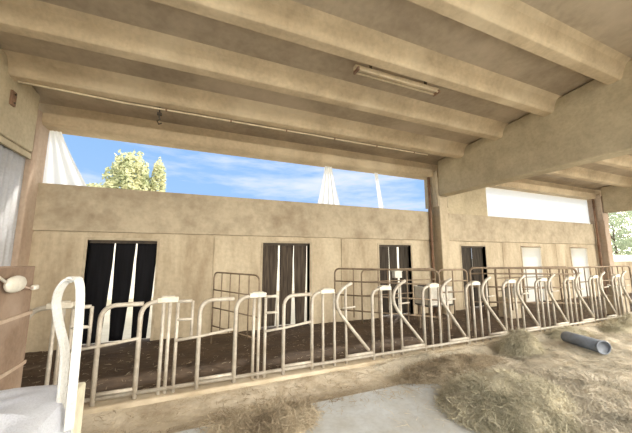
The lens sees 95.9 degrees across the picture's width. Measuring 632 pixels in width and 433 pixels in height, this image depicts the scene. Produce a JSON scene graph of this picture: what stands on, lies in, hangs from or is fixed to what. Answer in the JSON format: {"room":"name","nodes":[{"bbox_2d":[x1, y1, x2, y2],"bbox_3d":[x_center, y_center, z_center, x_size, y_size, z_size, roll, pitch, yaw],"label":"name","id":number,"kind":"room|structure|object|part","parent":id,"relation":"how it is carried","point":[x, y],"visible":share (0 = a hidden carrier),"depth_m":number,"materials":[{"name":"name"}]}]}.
{"room":"farm building","nodes":[
{"label":"farm building","id":0,"kind":"room"},
{"bbox_2d":[0,135,30,265],"bbox_3d":[-4.269,0.337,2.608,0.095,3.630,5.125,3,-8,-22],"label":"wall","id":1,"kind":"structure","parent":0,"point":[12,156],"depth_m":4.79,"materials":[{"name":"fabric"}]},
{"bbox_3d":[-4.247,-1.411,2.850,0.050,0.100,5.120,3,-8,-22],"label":"sheet rail","id":2,"kind":"part","parent":1,"relation":"part of","materials":[{"name":"concrete"}]},
{"bbox_2d":[10,109,48,265],"bbox_3d":[-5.453,0.271,5.204,0.340,4.595,0.510,3,-8,-22],"label":"concrete column","id":3,"kind":"structure","parent":0,"point":[34,167],"depth_m":5.23,"materials":[{"name":"beige concrete"}]},
{"bbox_2d":[81,366,480,432],"bbox_3d":[11.098,2.246,3.249,29.200,0.219,10.010,3,-8,-22],"label":"floor","id":4,"kind":"structure","parent":0,"point":[122,417],"depth_m":3.22,"materials":[{"name":"concrete"}]},
{"bbox_2d":[0,266,34,389],"bbox_3d":[-2.695,1.137,1.642,1.042,1.625,1.250,3,-8,-22],"label":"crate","id":5,"kind":"object","parent":4,"relation":"on","point":[15,313],"visible":0.76,"depth_m":2.25,"materials":[{"name":"wood"}]},
{"bbox_2d":[0,276,38,292],"bbox_3d":[-2.233,0.962,1.974,0.068,1.138,0.978,3,-8,-22],"label":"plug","id":6,"kind":"object","parent":5,"relation":"hanging from","point":[13,284],"visible":1,"depth_m":2.14,"materials":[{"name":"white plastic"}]},
{"bbox_2d":[0,276,85,432],"bbox_3d":[-1.405,1.033,0.885,0.941,1.629,0.782,3,-8,-22],"label":"bag","id":7,"kind":"object","parent":4,"relation":"on","point":[58,408],"visible":1,"depth_m":1.21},
{"bbox_2d":[200,395,324,432],"bbox_3d":[-0.499,2.071,2.944,1.356,0.224,0.963,3,-8,-22],"label":"heap","id":8,"kind":"object","parent":4,"relation":"on","point":[277,417],"visible":1,"depth_m":2.89,"materials":[{"name":"beige plant"}]},
{"bbox_2d":[81,363,445,432],"bbox_3d":[-0.413,2.179,3.336,5.664,0.108,1.037,3,-8,-22],"label":"straw","id":9,"kind":"object","parent":4,"relation":"on","point":[275,387],"visible":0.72,"depth_m":3.40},
{"bbox_2d":[83,319,608,414],"bbox_3d":[9.152,2.854,7.907,29.200,0.260,0.200,3,-8,-22],"label":"curb","id":10,"kind":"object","parent":4,"relation":"on","point":[147,398],"depth_m":3.76,"materials":[{"name":"concrete"}]},
{"bbox_2d":[29,271,631,406],"bbox_3d":[7.849,2.046,7.433,26.050,1.234,0.120,3,-8,-22],"label":"fence","id":11,"kind":"object","parent":10,"relation":"on","point":[133,392],"visible":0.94,"depth_m":4.21,"materials":[{"name":"grey metal"}]},
{"bbox_3d":[-2.919,1.509,3.022,0.388,1.117,0.055,3,-8,-22],"label":"stall frame","id":12,"kind":"part","parent":11,"relation":"part of","materials":[{"name":"beige metal"}]},
{"bbox_3d":[-2.277,1.554,3.273,0.446,1.096,0.052,3,-8,-22],"label":"neck frame","id":13,"kind":"part","parent":11,"relation":"part of","materials":[{"name":"beige metal"}]},
{"bbox_3d":[-1.944,1.563,3.422,0.388,1.117,0.055,3,-8,-22],"label":"stall frame","id":14,"kind":"part","parent":11,"relation":"part of","materials":[{"name":"grey metal"}]},
{"bbox_3d":[-1.302,1.608,3.673,0.446,1.096,0.052,3,-8,-22],"label":"neck frame","id":15,"kind":"part","parent":11,"relation":"part of","materials":[{"name":"grey metal"}]},
{"bbox_3d":[-0.918,1.620,3.843,0.388,1.117,0.055,3,-8,-22],"label":"stall frame","id":16,"kind":"part","parent":11,"relation":"part of","materials":[{"name":"grey metal"}]},
{"bbox_3d":[-0.277,1.665,4.094,0.446,1.096,0.052,3,-8,-22],"label":"neck frame","id":17,"kind":"part","parent":11,"relation":"part of","materials":[{"name":"grey metal"}]},
{"bbox_3d":[0.066,1.675,4.247,0.326,1.116,0.052,3,-8,-22],"label":"stall frame","id":18,"kind":"part","parent":11,"relation":"part of","materials":[{"name":"beige metal"}]},
{"bbox_3d":[7.843,2.590,7.374,26.050,0.048,0.048,3,-8,-22],"label":"rail","id":19,"kind":"part","parent":11,"relation":"part of","materials":[{"name":"beige metal"}]},
{"bbox_3d":[1.040,1.729,4.647,0.326,1.116,0.052,3,-8,-22],"label":"stall frame","id":20,"kind":"part","parent":11,"relation":"part of","materials":[{"name":"beige metal"}]},
{"bbox_3d":[2.015,1.783,5.047,0.326,1.116,0.052,3,-8,-22],"label":"stall frame","id":21,"kind":"part","parent":11,"relation":"part of","materials":[{"name":"beige metal"}]},
{"bbox_3d":[2.990,1.837,5.447,0.326,1.116,0.052,3,-8,-22],"label":"stall frame","id":22,"kind":"part","parent":11,"relation":"part of","materials":[{"name":"beige metal"}]},
{"bbox_3d":[3.965,1.891,5.847,0.326,1.116,0.052,3,-8,-22],"label":"stall frame","id":23,"kind":"part","parent":11,"relation":"part of","materials":[{"name":"grey metal"}]},
{"bbox_3d":[4.939,1.946,6.247,0.326,1.116,0.052,3,-8,-22],"label":"stall frame","id":24,"kind":"part","parent":11,"relation":"part of","materials":[{"name":"grey metal"}]},
{"bbox_3d":[5.914,2.000,6.647,0.326,1.116,0.052,3,-8,-22],"label":"stall frame","id":25,"kind":"part","parent":11,"relation":"part of","materials":[{"name":"grey metal"}]},
{"bbox_3d":[6.889,2.054,7.047,0.326,1.116,0.052,3,-8,-22],"label":"stall frame","id":26,"kind":"part","parent":11,"relation":"part of","materials":[{"name":"grey metal"}]},
{"bbox_3d":[7.863,2.107,7.447,0.326,1.116,0.052,3,-8,-22],"label":"stall frame","id":27,"kind":"part","parent":11,"relation":"part of","materials":[{"name":"grey metal"}]},
{"bbox_2d":[388,352,510,386],"bbox_3d":[2.100,2.215,4.347,2.363,0.334,0.905,3,-8,-20],"label":"heap","id":28,"kind":"object","parent":4,"relation":"on","point":[434,371],"visible":0.93,"depth_m":4.13,"materials":[{"name":"beige plant"}]},
{"bbox_2d":[339,321,631,432],"bbox_3d":[7.566,2.337,4.828,14.120,0.239,4.628,3,-8,-22],"label":"hay","id":29,"kind":"object","parent":4,"relation":"on","point":[566,355],"visible":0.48,"depth_m":4.60},
{"bbox_2d":[493,326,549,357],"bbox_3d":[3.626,2.235,5.090,1.078,0.492,0.847,1,-8,-8],"label":"heap","id":30,"kind":"object","parent":29,"relation":"on","point":[518,342],"visible":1,"depth_m":4.92,"materials":[{"name":"beige plant"}]},
{"bbox_2d":[515,365,631,432],"bbox_3d":[3.151,2.061,3.389,2.259,0.281,1.749,2,-8,-18],"label":"heap","id":31,"kind":"object","parent":29,"relation":"on","point":[608,406],"visible":0.66,"depth_m":3.15,"materials":[{"name":"beige plant"}]},
{"bbox_2d":[561,331,610,354],"bbox_3d":[4.813,2.246,5.119,0.267,0.230,0.698,0,-8,-3],"label":"tube","id":32,"kind":"object","parent":29,"relation":"on","point":[603,347],"visible":0.99,"depth_m":4.96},
{"bbox_2d":[596,312,631,334],"bbox_3d":[7.577,2.455,6.784,2.987,0.509,0.974,3,-8,-22],"label":"heap","id":33,"kind":"object","parent":29,"relation":"on","point":[622,324],"visible":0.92,"depth_m":6.49,"materials":[{"name":"beige plant"}]},
{"bbox_2d":[431,364,593,432],"bbox_3d":[2.244,1.983,3.312,1.906,0.416,1.524,3,-8,-22],"label":"heap","id":34,"kind":"object","parent":4,"relation":"on","point":[502,400],"visible":0.98,"depth_m":3.01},
{"bbox_2d":[546,324,594,341],"bbox_3d":[5.313,2.441,5.979,1.730,0.323,0.699,3,-8,-22],"label":"heap","id":35,"kind":"object","parent":4,"relation":"on","point":[556,333],"visible":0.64,"depth_m":5.95,"materials":[{"name":"beige plant"}]},
{"bbox_2d":[0,0,631,199],"bbox_3d":[9.848,-2.408,6.790,29.300,1.610,10.300,3,-8,-22],"label":"ceiling","id":36,"kind":"structure","parent":0,"point":[280,64],"depth_m":4.90,"materials":[{"name":"concrete"}]},
{"bbox_2d":[0,47,39,151],"bbox_3d":[-3.520,-2.805,0.885,0.380,2.097,9.620,3,-8,-22],"label":"roof beam","id":37,"kind":"structure","parent":36,"relation":"attached to","point":[18,123],"depth_m":4.74,"materials":[{"name":"concrete"}]},
{"bbox_2d":[9,90,16,106],"bbox_3d":[-4.856,-1.894,4.583,0.050,0.240,0.120,3,-8,-22],"label":"bracket","id":38,"kind":"object","parent":37,"relation":"attached to","point":[13,95],"visible":1,"depth_m":4.56,"materials":[{"name":"metal"}]},
{"bbox_2d":[43,131,86,185],"bbox_3d":[-5.054,-1.207,5.805,0.760,1.179,0.057,3,-8,-22],"label":"cloth","id":39,"kind":"object","parent":36,"relation":"hanging from","point":[60,167],"visible":0.88,"depth_m":5.75,"materials":[{"name":"white fabric"}]},
{"bbox_2d":[17,81,427,155],"bbox_3d":[-0.858,-1.937,6.304,8.602,0.037,0.124,3,-8,-23],"label":"conduit","id":40,"kind":"object","parent":36,"relation":"attached to","point":[231,121],"visible":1,"depth_m":5.68,"materials":[{"name":"metal"}]},
{"bbox_2d":[157,107,161,124],"bbox_3d":[-2.991,-1.922,5.454,0.099,0.351,0.060,3,-8,-22],"label":"hook","id":41,"kind":"object","parent":40,"relation":"hanging from","point":[159,113],"visible":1,"depth_m":5.44,"materials":[{"name":"grey metal"}]},
{"bbox_2d":[318,166,339,204],"bbox_3d":[0.359,-0.906,8.027,0.700,1.179,0.076,3,-8,-22],"label":"cloth","id":42,"kind":"object","parent":36,"relation":"hanging from","point":[328,192],"visible":0.85,"depth_m":8.02,"materials":[{"name":"white fabric"}]},
{"bbox_2d":[374,173,383,207],"bbox_3d":[1.898,-0.821,8.659,0.350,1.179,0.038,3,-8,-22],"label":"cloth","id":43,"kind":"object","parent":36,"relation":"hanging from","point":[379,196],"visible":0.84,"depth_m":8.66,"materials":[{"name":"white fabric"}]},
{"bbox_2d":[353,64,439,96],"bbox_3d":[1.450,-2.480,5.004,1.780,0.335,0.150,3,-8,-22],"label":"lamp","id":44,"kind":"object","parent":36,"relation":"attached to","point":[357,68],"visible":0.96,"depth_m":4.93,"materials":[{"name":"metal"}]},
{"bbox_2d":[438,60,631,195],"bbox_3d":[5.885,-2.284,4.745,0.400,2.097,9.620,3,-8,-22],"label":"roof beam","id":45,"kind":"structure","parent":36,"relation":"attached to","point":[591,123],"depth_m":6.07,"materials":[{"name":"concrete"}]},
{"bbox_2d":[486,187,589,223],"bbox_3d":[9.280,-0.412,11.689,6.810,1.179,0.024,3,-8,-22],"label":"cloth","id":46,"kind":"object","parent":36,"relation":"hanging from","point":[500,202],"visible":0.91,"depth_m":11.50,"materials":[{"name":"white fabric"}]},
{"bbox_2d":[601,185,631,212],"bbox_3d":[14.001,-1.392,9.983,0.400,1.730,6.020,3,-8,-22],"label":"roof beam","id":47,"kind":"structure","parent":36,"relation":"attached to","point":[614,198],"depth_m":12.19,"materials":[{"name":"concrete"}]},
{"bbox_2d":[21,293,631,398],"bbox_3d":[8.532,3.036,9.393,29.200,0.044,3.080,3,-8,-22],"label":"floor","id":48,"kind":"structure","parent":0,"point":[147,377],"depth_m":5.35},
{"bbox_2d":[210,272,259,343],"bbox_3d":[-1.529,1.766,5.293,1.493,1.416,0.031,-6,-10,40],"label":"gate","id":49,"kind":"object","parent":48,"relation":"on","point":[239,274],"visible":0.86,"depth_m":5.38,"materials":[{"name":"metal"}]},
{"bbox_3d":[-1.529,1.427,5.339,1.462,0.024,0.024,-6,-10,40],"label":"rail","id":50,"kind":"part","parent":49,"relation":"part of","materials":[{"name":"brown metal"}]},
{"bbox_3d":[-1.529,1.774,5.292,1.462,0.024,0.024,-6,-10,40],"label":"rail","id":51,"kind":"part","parent":49,"relation":"part of","materials":[{"name":"metal"}]},
{"bbox_3d":[-1.529,2.121,5.245,1.462,0.024,0.024,-6,-10,40],"label":"rail","id":52,"kind":"part","parent":49,"relation":"part of","materials":[{"name":"grey metal"}]},
{"bbox_2d":[23,301,630,394],"bbox_3d":[2.841,2.679,6.945,16.072,0.034,2.795,3,-8,-22],"label":"straw","id":53,"kind":"object","parent":48,"relation":"on","point":[550,301],"visible":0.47,"depth_m":5.58,"materials":[{"name":"brown plant"}]},
{"bbox_2d":[494,266,571,309],"bbox_3d":[7.529,2.410,9.811,3.645,1.350,0.040,3,-8,-19],"label":"gate","id":54,"kind":"object","parent":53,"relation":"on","point":[547,276],"visible":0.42,"depth_m":9.72,"materials":[{"name":"brown metal"}]},
{"bbox_3d":[7.529,2.087,9.855,3.606,0.030,0.030,3,-8,-19],"label":"rail","id":55,"kind":"part","parent":54,"relation":"part of","materials":[{"name":"metal"}]},
{"bbox_2d":[334,268,443,339],"bbox_3d":[1.548,1.913,6.478,2.392,1.442,0.044,-3,-8,22],"label":"gate","id":56,"kind":"object","parent":48,"relation":"on","point":[353,269],"visible":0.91,"depth_m":6.48,"materials":[{"name":"grey metal"}]},
{"bbox_3d":[1.548,1.518,6.531,2.348,0.033,0.033,-3,-8,22],"label":"rail","id":57,"kind":"part","parent":56,"relation":"part of","materials":[{"name":"metal"}]},
{"bbox_3d":[1.548,1.835,6.489,2.348,0.033,0.033,-3,-8,22],"label":"rail","id":58,"kind":"part","parent":56,"relation":"part of","materials":[{"name":"grey metal"}]},
{"bbox_3d":[1.548,2.182,6.442,2.348,0.033,0.033,-3,-8,22],"label":"rail","id":59,"kind":"part","parent":56,"relation":"part of","materials":[{"name":"brown metal"}]},
{"bbox_2d":[392,271,401,277],"bbox_3d":[1.829,1.304,6.443,0.220,0.160,0.140,3,-8,-22],"label":"box","id":60,"kind":"object","parent":56,"relation":"attached to","point":[395,274],"visible":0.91,"depth_m":6.39,"materials":[{"name":"white plastic"}]},
{"bbox_2d":[361,268,436,323],"bbox_3d":[2.344,2.129,7.846,2.540,1.380,0.040,3,-8,-22],"label":"gate","id":61,"kind":"object","parent":48,"relation":"on","point":[412,279],"visible":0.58,"depth_m":7.76,"materials":[{"name":"metal"}]},
{"bbox_3d":[2.344,2.119,7.848,2.500,0.030,0.030,3,-8,-22],"label":"rail","id":62,"kind":"part","parent":61,"relation":"part of","materials":[{"name":"brown metal"}]},
{"bbox_3d":[2.344,1.772,7.894,2.500,0.030,0.030,3,-8,-22],"label":"rail","id":63,"kind":"part","parent":61,"relation":"part of","materials":[{"name":"brown metal"}]},
{"bbox_2d":[414,285,453,331],"bbox_3d":[2.861,2.184,6.908,0.750,1.020,0.500,3,-8,-22],"label":"trough","id":64,"kind":"object","parent":48,"relation":"on","point":[417,288],"visible":0.63,"depth_m":6.80,"materials":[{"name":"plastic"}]},
{"bbox_3d":[2.517,2.423,6.923,0.050,0.550,0.050,3,-8,-22],"label":"leg","id":65,"kind":"part","parent":64,"relation":"part of","materials":[{"name":"brown metal"}]},
{"bbox_3d":[2.651,2.380,6.603,0.050,0.550,0.050,3,-8,-22],"label":"leg","id":66,"kind":"part","parent":64,"relation":"part of","materials":[{"name":"metal"}]},
{"bbox_3d":[3.205,2.411,6.830,0.050,0.550,0.050,3,-8,-22],"label":"leg","id":67,"kind":"part","parent":64,"relation":"part of","materials":[{"name":"grey metal"}]},
{"bbox_2d":[437,269,471,330],"bbox_3d":[3.195,1.933,6.590,0.849,1.431,0.044,2,-8,-15],"label":"gate","id":68,"kind":"object","parent":48,"relation":"on","point":[452,270],"visible":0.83,"depth_m":6.63,"materials":[{"name":"metal"}]},
{"bbox_3d":[3.195,1.503,6.648,0.806,0.033,0.033,2,-8,-15],"label":"rail","id":69,"kind":"part","parent":68,"relation":"part of","materials":[{"name":"metal"}]},
{"bbox_2d":[498,296,520,318],"bbox_3d":[5.506,2.585,8.123,0.400,0.550,0.400,3,-8,-22],"label":"concrete block","id":70,"kind":"object","parent":48,"relation":"on","point":[501,313],"visible":0.41,"depth_m":7.98,"materials":[{"name":"beige concrete"}]},
{"bbox_2d":[501,285,513,297],"bbox_3d":[5.506,2.141,8.183,0.332,0.346,0.330,3,-8,-22],"label":"bucket","id":71,"kind":"object","parent":70,"relation":"on","point":[506,289],"visible":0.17,"depth_m":8.07,"materials":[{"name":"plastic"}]},
{"bbox_2d":[469,267,582,320],"bbox_3d":[5.542,2.069,7.580,2.760,1.427,0.055,-1,-8,5],"label":"gate","id":72,"kind":"object","parent":48,"relation":"on","point":[471,268],"visible":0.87,"depth_m":7.61,"materials":[{"name":"brown metal"}]},
{"bbox_3d":[5.541,1.885,7.605,2.706,0.042,0.042,-1,-8,5],"label":"rail","id":73,"kind":"part","parent":72,"relation":"part of","materials":[{"name":"brown metal"}]},
{"bbox_3d":[5.541,1.538,7.652,2.706,0.042,0.042,-1,-8,5],"label":"rail","id":74,"kind":"part","parent":72,"relation":"part of","materials":[{"name":"metal"}]},
{"bbox_3d":[5.541,2.281,7.551,2.706,0.042,0.042,-1,-8,5],"label":"rail","id":75,"kind":"part","parent":72,"relation":"part of","materials":[{"name":"grey metal"}]},
{"bbox_2d":[558,265,631,314],"bbox_3d":[8.803,2.252,8.837,4.044,1.402,0.044,3,-8,-22],"label":"gate","id":76,"kind":"object","parent":48,"relation":"on","point":[589,267],"visible":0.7,"depth_m":8.64,"materials":[{"name":"metal"}]},
{"bbox_3d":[8.804,2.005,8.870,4.000,0.033,0.033,3,-8,-22],"label":"rail","id":77,"kind":"part","parent":76,"relation":"part of","materials":[{"name":"brown metal"}]},
{"bbox_3d":[8.804,2.451,8.810,4.000,0.033,0.033,3,-8,-22],"label":"rail","id":78,"kind":"part","parent":76,"relation":"part of","materials":[{"name":"brown metal"}]},
{"bbox_2d":[605,295,629,314],"bbox_3d":[8.938,2.631,8.459,0.400,0.550,0.400,3,-8,-22],"label":"concrete block","id":79,"kind":"object","parent":48,"relation":"on","point":[608,309],"visible":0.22,"depth_m":8.36,"materials":[{"name":"beige concrete"}]},
{"bbox_2d":[607,284,621,295],"bbox_3d":[8.937,2.187,8.519,0.332,0.346,0.330,3,-8,-22],"label":"bucket","id":80,"kind":"object","parent":79,"relation":"on","point":[609,287],"visible":0.53,"depth_m":8.48,"materials":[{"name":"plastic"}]},
{"bbox_2d":[25,183,631,352],"bbox_3d":[8.051,1.731,10.873,29.100,3.280,0.225,3,-8,-22],"label":"wall","id":81,"kind":"structure","parent":0,"point":[200,236],"depth_m":6.78,"materials":[{"name":"concrete"}]},
{"bbox_2d":[81,237,159,340],"bbox_3d":[-3.989,1.489,5.798,1.320,2.100,0.062,3,-8,-22],"label":"door frame","id":82,"kind":"structure","parent":81,"relation":"in","point":[87,239],"depth_m":5.92,"materials":[{"name":"wood"}]},
{"bbox_2d":[82,240,156,343],"bbox_3d":[-4.018,1.505,5.861,1.225,2.005,0.061,3,-8,-22],"label":"curtain","id":83,"kind":"object","parent":82,"relation":"hanging from","point":[100,252],"visible":0.85,"depth_m":5.85,"materials":[{"name":"black fabric"}]},
{"bbox_3d":[-4.016,0.539,5.992,1.200,0.055,0.060,3,-8,-22],"label":"hanging rail","id":84,"kind":"part","parent":83,"relation":"part of","materials":[{"name":"metal"}]},
{"bbox_2d":[260,241,311,329],"bbox_3d":[-0.741,1.669,7.131,1.330,2.100,0.062,3,-8,-22],"label":"door frame","id":85,"kind":"structure","parent":81,"relation":"in","point":[262,242],"depth_m":7.22,"materials":[{"name":"wood"}]},
{"bbox_2d":[261,243,308,326],"bbox_3d":[-0.775,1.685,7.192,1.224,2.005,0.061,3,-8,-22],"label":"curtain","id":86,"kind":"object","parent":85,"relation":"hanging from","point":[270,250],"visible":0.89,"depth_m":7.19,"materials":[{"name":"black fabric"}]},
{"bbox_3d":[-0.768,0.719,7.325,1.210,0.055,0.060,3,-8,-22],"label":"hanging rail","id":87,"kind":"part","parent":86,"relation":"part of","materials":[{"name":"grey metal"}]},
{"bbox_3d":[3.709,0.319,9.248,19.700,0.918,0.225,3,-8,-22],"label":"panel","id":88,"kind":"part","parent":81,"relation":"part of","materials":[{"name":"concrete"}]},
{"bbox_2d":[377,243,414,313],"bbox_3d":[2.354,1.841,8.402,1.250,2.100,0.062,3,-8,-22],"label":"door frame","id":89,"kind":"structure","parent":81,"relation":"in","point":[378,244],"depth_m":8.52,"materials":[{"name":"wood"}]},
{"bbox_2d":[379,245,410,314],"bbox_3d":[2.326,1.857,8.465,1.157,2.005,0.061,3,-8,-22],"label":"curtain","id":90,"kind":"object","parent":89,"relation":"hanging from","point":[387,257],"visible":0.67,"depth_m":8.48,"materials":[{"name":"fabric"}]},
{"bbox_3d":[2.326,0.891,8.596,1.130,0.055,0.060,3,-8,-22],"label":"hanging rail","id":91,"kind":"part","parent":90,"relation":"part of","materials":[{"name":"grey metal"}]},
{"bbox_2d":[447,188,487,215],"bbox_3d":[5.121,-0.605,9.966,2.280,1.103,0.140,3,-8,-22],"label":"panel","id":92,"kind":"object","parent":81,"relation":"on","point":[474,202],"visible":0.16,"depth_m":10.00,"materials":[{"name":"beige concrete"}]},
{"bbox_2d":[460,244,490,308],"bbox_3d":[5.370,2.008,9.640,1.260,2.100,0.062,3,-8,-22],"label":"door","id":93,"kind":"structure","parent":81,"relation":"in","point":[486,262],"depth_m":9.66,"materials":[{"name":"wood"}]},
{"bbox_2d":[461,246,485,306],"bbox_3d":[5.337,2.024,9.700,1.154,2.005,0.061,3,-8,-22],"label":"curtain","id":94,"kind":"object","parent":93,"relation":"hanging from","point":[475,259],"visible":0.55,"depth_m":9.74,"materials":[{"name":"fabric"}]},
{"bbox_3d":[5.343,1.058,9.834,1.140,0.055,0.060,3,-8,-22],"label":"hanging rail","id":95,"kind":"part","parent":94,"relation":"part of","materials":[{"name":"grey metal"}]},
{"bbox_2d":[520,246,545,301],"bbox_3d":[8.216,2.166,10.808,1.200,2.100,0.062,3,-8,-22],"label":"door","id":96,"kind":"structure","parent":81,"relation":"in","point":[520,246],"depth_m":10.69,"materials":[{"name":"wood"}]},
{"bbox_2d":[521,247,545,301],"bbox_3d":[8.236,2.157,10.760,1.180,2.025,0.042,3,-8,-22],"label":"sheet","id":97,"kind":"object","parent":96,"relation":"hanging from","point":[531,256],"visible":0.68,"depth_m":10.78,"materials":[{"name":"white fabric"}]},
{"bbox_2d":[570,247,592,297],"bbox_3d":[11.149,2.328,12.012,1.250,2.100,0.062,3,-8,-22],"label":"door","id":98,"kind":"structure","parent":81,"relation":"in","point":[580,247],"depth_m":11.88,"materials":[{"name":"wood"}]},
{"bbox_2d":[570,247,591,296],"bbox_3d":[11.169,2.319,11.964,1.230,2.025,0.042,3,-8,-22],"label":"sheet","id":99,"kind":"object","parent":98,"relation":"hanging from","point":[579,256],"visible":0.64,"depth_m":12.01,"materials":[{"name":"white fabric"}]},
{"bbox_2d":[424,171,453,314],"bbox_3d":[3.915,0.831,9.071,0.460,4.520,0.540,3,-8,-22],"label":"concrete column","id":100,"kind":"structure","parent":0,"point":[439,203],"depth_m":8.92,"materials":[{"name":"beige concrete"}]},
{"bbox_2d":[427,177,435,312],"bbox_3d":[3.647,0.782,8.966,0.106,4.350,0.106,3,-8,-22],"label":"downpipe","id":101,"kind":"object","parent":100,"relation":"attached to","point":[428,178],"visible":0.64,"depth_m":8.99,"materials":[{"name":"metal"}]},
{"bbox_2d":[587,195,616,294],"bbox_3d":[12.724,1.320,12.688,0.490,4.520,0.540,3,-8,-22],"label":"concrete column","id":102,"kind":"structure","parent":0,"point":[602,217],"depth_m":12.54,"materials":[{"name":"beige concrete"}]},
{"bbox_2d":[591,199,606,294],"bbox_3d":[12.454,1.290,12.546,0.106,4.300,0.106,3,-8,-22],"label":"downpipe","id":103,"kind":"object","parent":102,"relation":"attached to","point":[593,203],"visible":0.76,"depth_m":12.57,"materials":[{"name":"metal"}]},
{"label":"outside","id":104,"kind":"structure","parent":0,"visible":0},
{"bbox_2d":[82,266,483,400],"bbox_3d":[12.409,8.374,47.745,200.000,0.001,200.000,3,-8,-22],"label":"ground","id":105,"kind":"structure","parent":104,"point":[128,321],"depth_m":8.38,"materials":[{"name":"white"}]},
{"bbox_2d":[86,182,104,186],"bbox_3d":[-14.563,1.058,18.702,2.620,6.740,2.626,0,-8,-1],"label":"tree","id":106,"kind":"object","parent":105,"relation":"on","point":[89,184],"visible":0.03,"depth_m":18.62,"materials":[{"name":"green plant"}]},
{"bbox_2d":[102,149,152,190],"bbox_3d":[-11.380,-0.052,17.114,2.836,8.514,2.774,3,-8,-22],"label":"tree","id":107,"kind":"object","parent":105,"relation":"on","point":[126,173],"visible":0.38,"depth_m":16.82,"materials":[{"name":"green plant"}]},
{"bbox_2d":[149,156,165,191],"bbox_3d":[-9.955,0.169,17.649,1.052,8.219,1.120,3,-8,-22],"label":"tree","id":108,"kind":"object","parent":105,"relation":"on","point":[159,172],"visible":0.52,"depth_m":17.86,"materials":[{"name":"green plant"}]},
{"bbox_2d":[107,243,399,299],"bbox_3d":[-12.727,1.965,10.962,45.000,2.860,0.300,3,-8,-22],"label":"wall","id":109,"kind":"structure","parent":105,"relation":"on","point":[131,296],"depth_m":12.82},
{"bbox_2d":[608,211,631,254],"bbox_3d":[41.919,1.496,40.138,10.136,11.607,10.308,3,-8,-22],"label":"tree","id":110,"kind":"object","parent":105,"relation":"on","point":[616,244],"visible":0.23,"depth_m":38.29,"materials":[{"name":"green plant"}]},
{"bbox_2d":[609,211,631,254],"bbox_3d":[52.417,2.461,46.252,10.158,11.496,10.390,-3,-8,21],"label":"tree","id":111,"kind":"object","parent":105,"relation":"on","point":[624,212],"visible":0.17,"depth_m":46.47,"materials":[{"name":"green plant"}]},
{"bbox_2d":[613,255,631,260],"bbox_3d":[31.956,4.260,24.413,42.000,1.910,0.300,3,-8,-22],"label":"wall","id":112,"kind":"structure","parent":105,"relation":"on","point":[616,257],"depth_m":20.12,"materials":[{"name":"white paint"}]}
]}

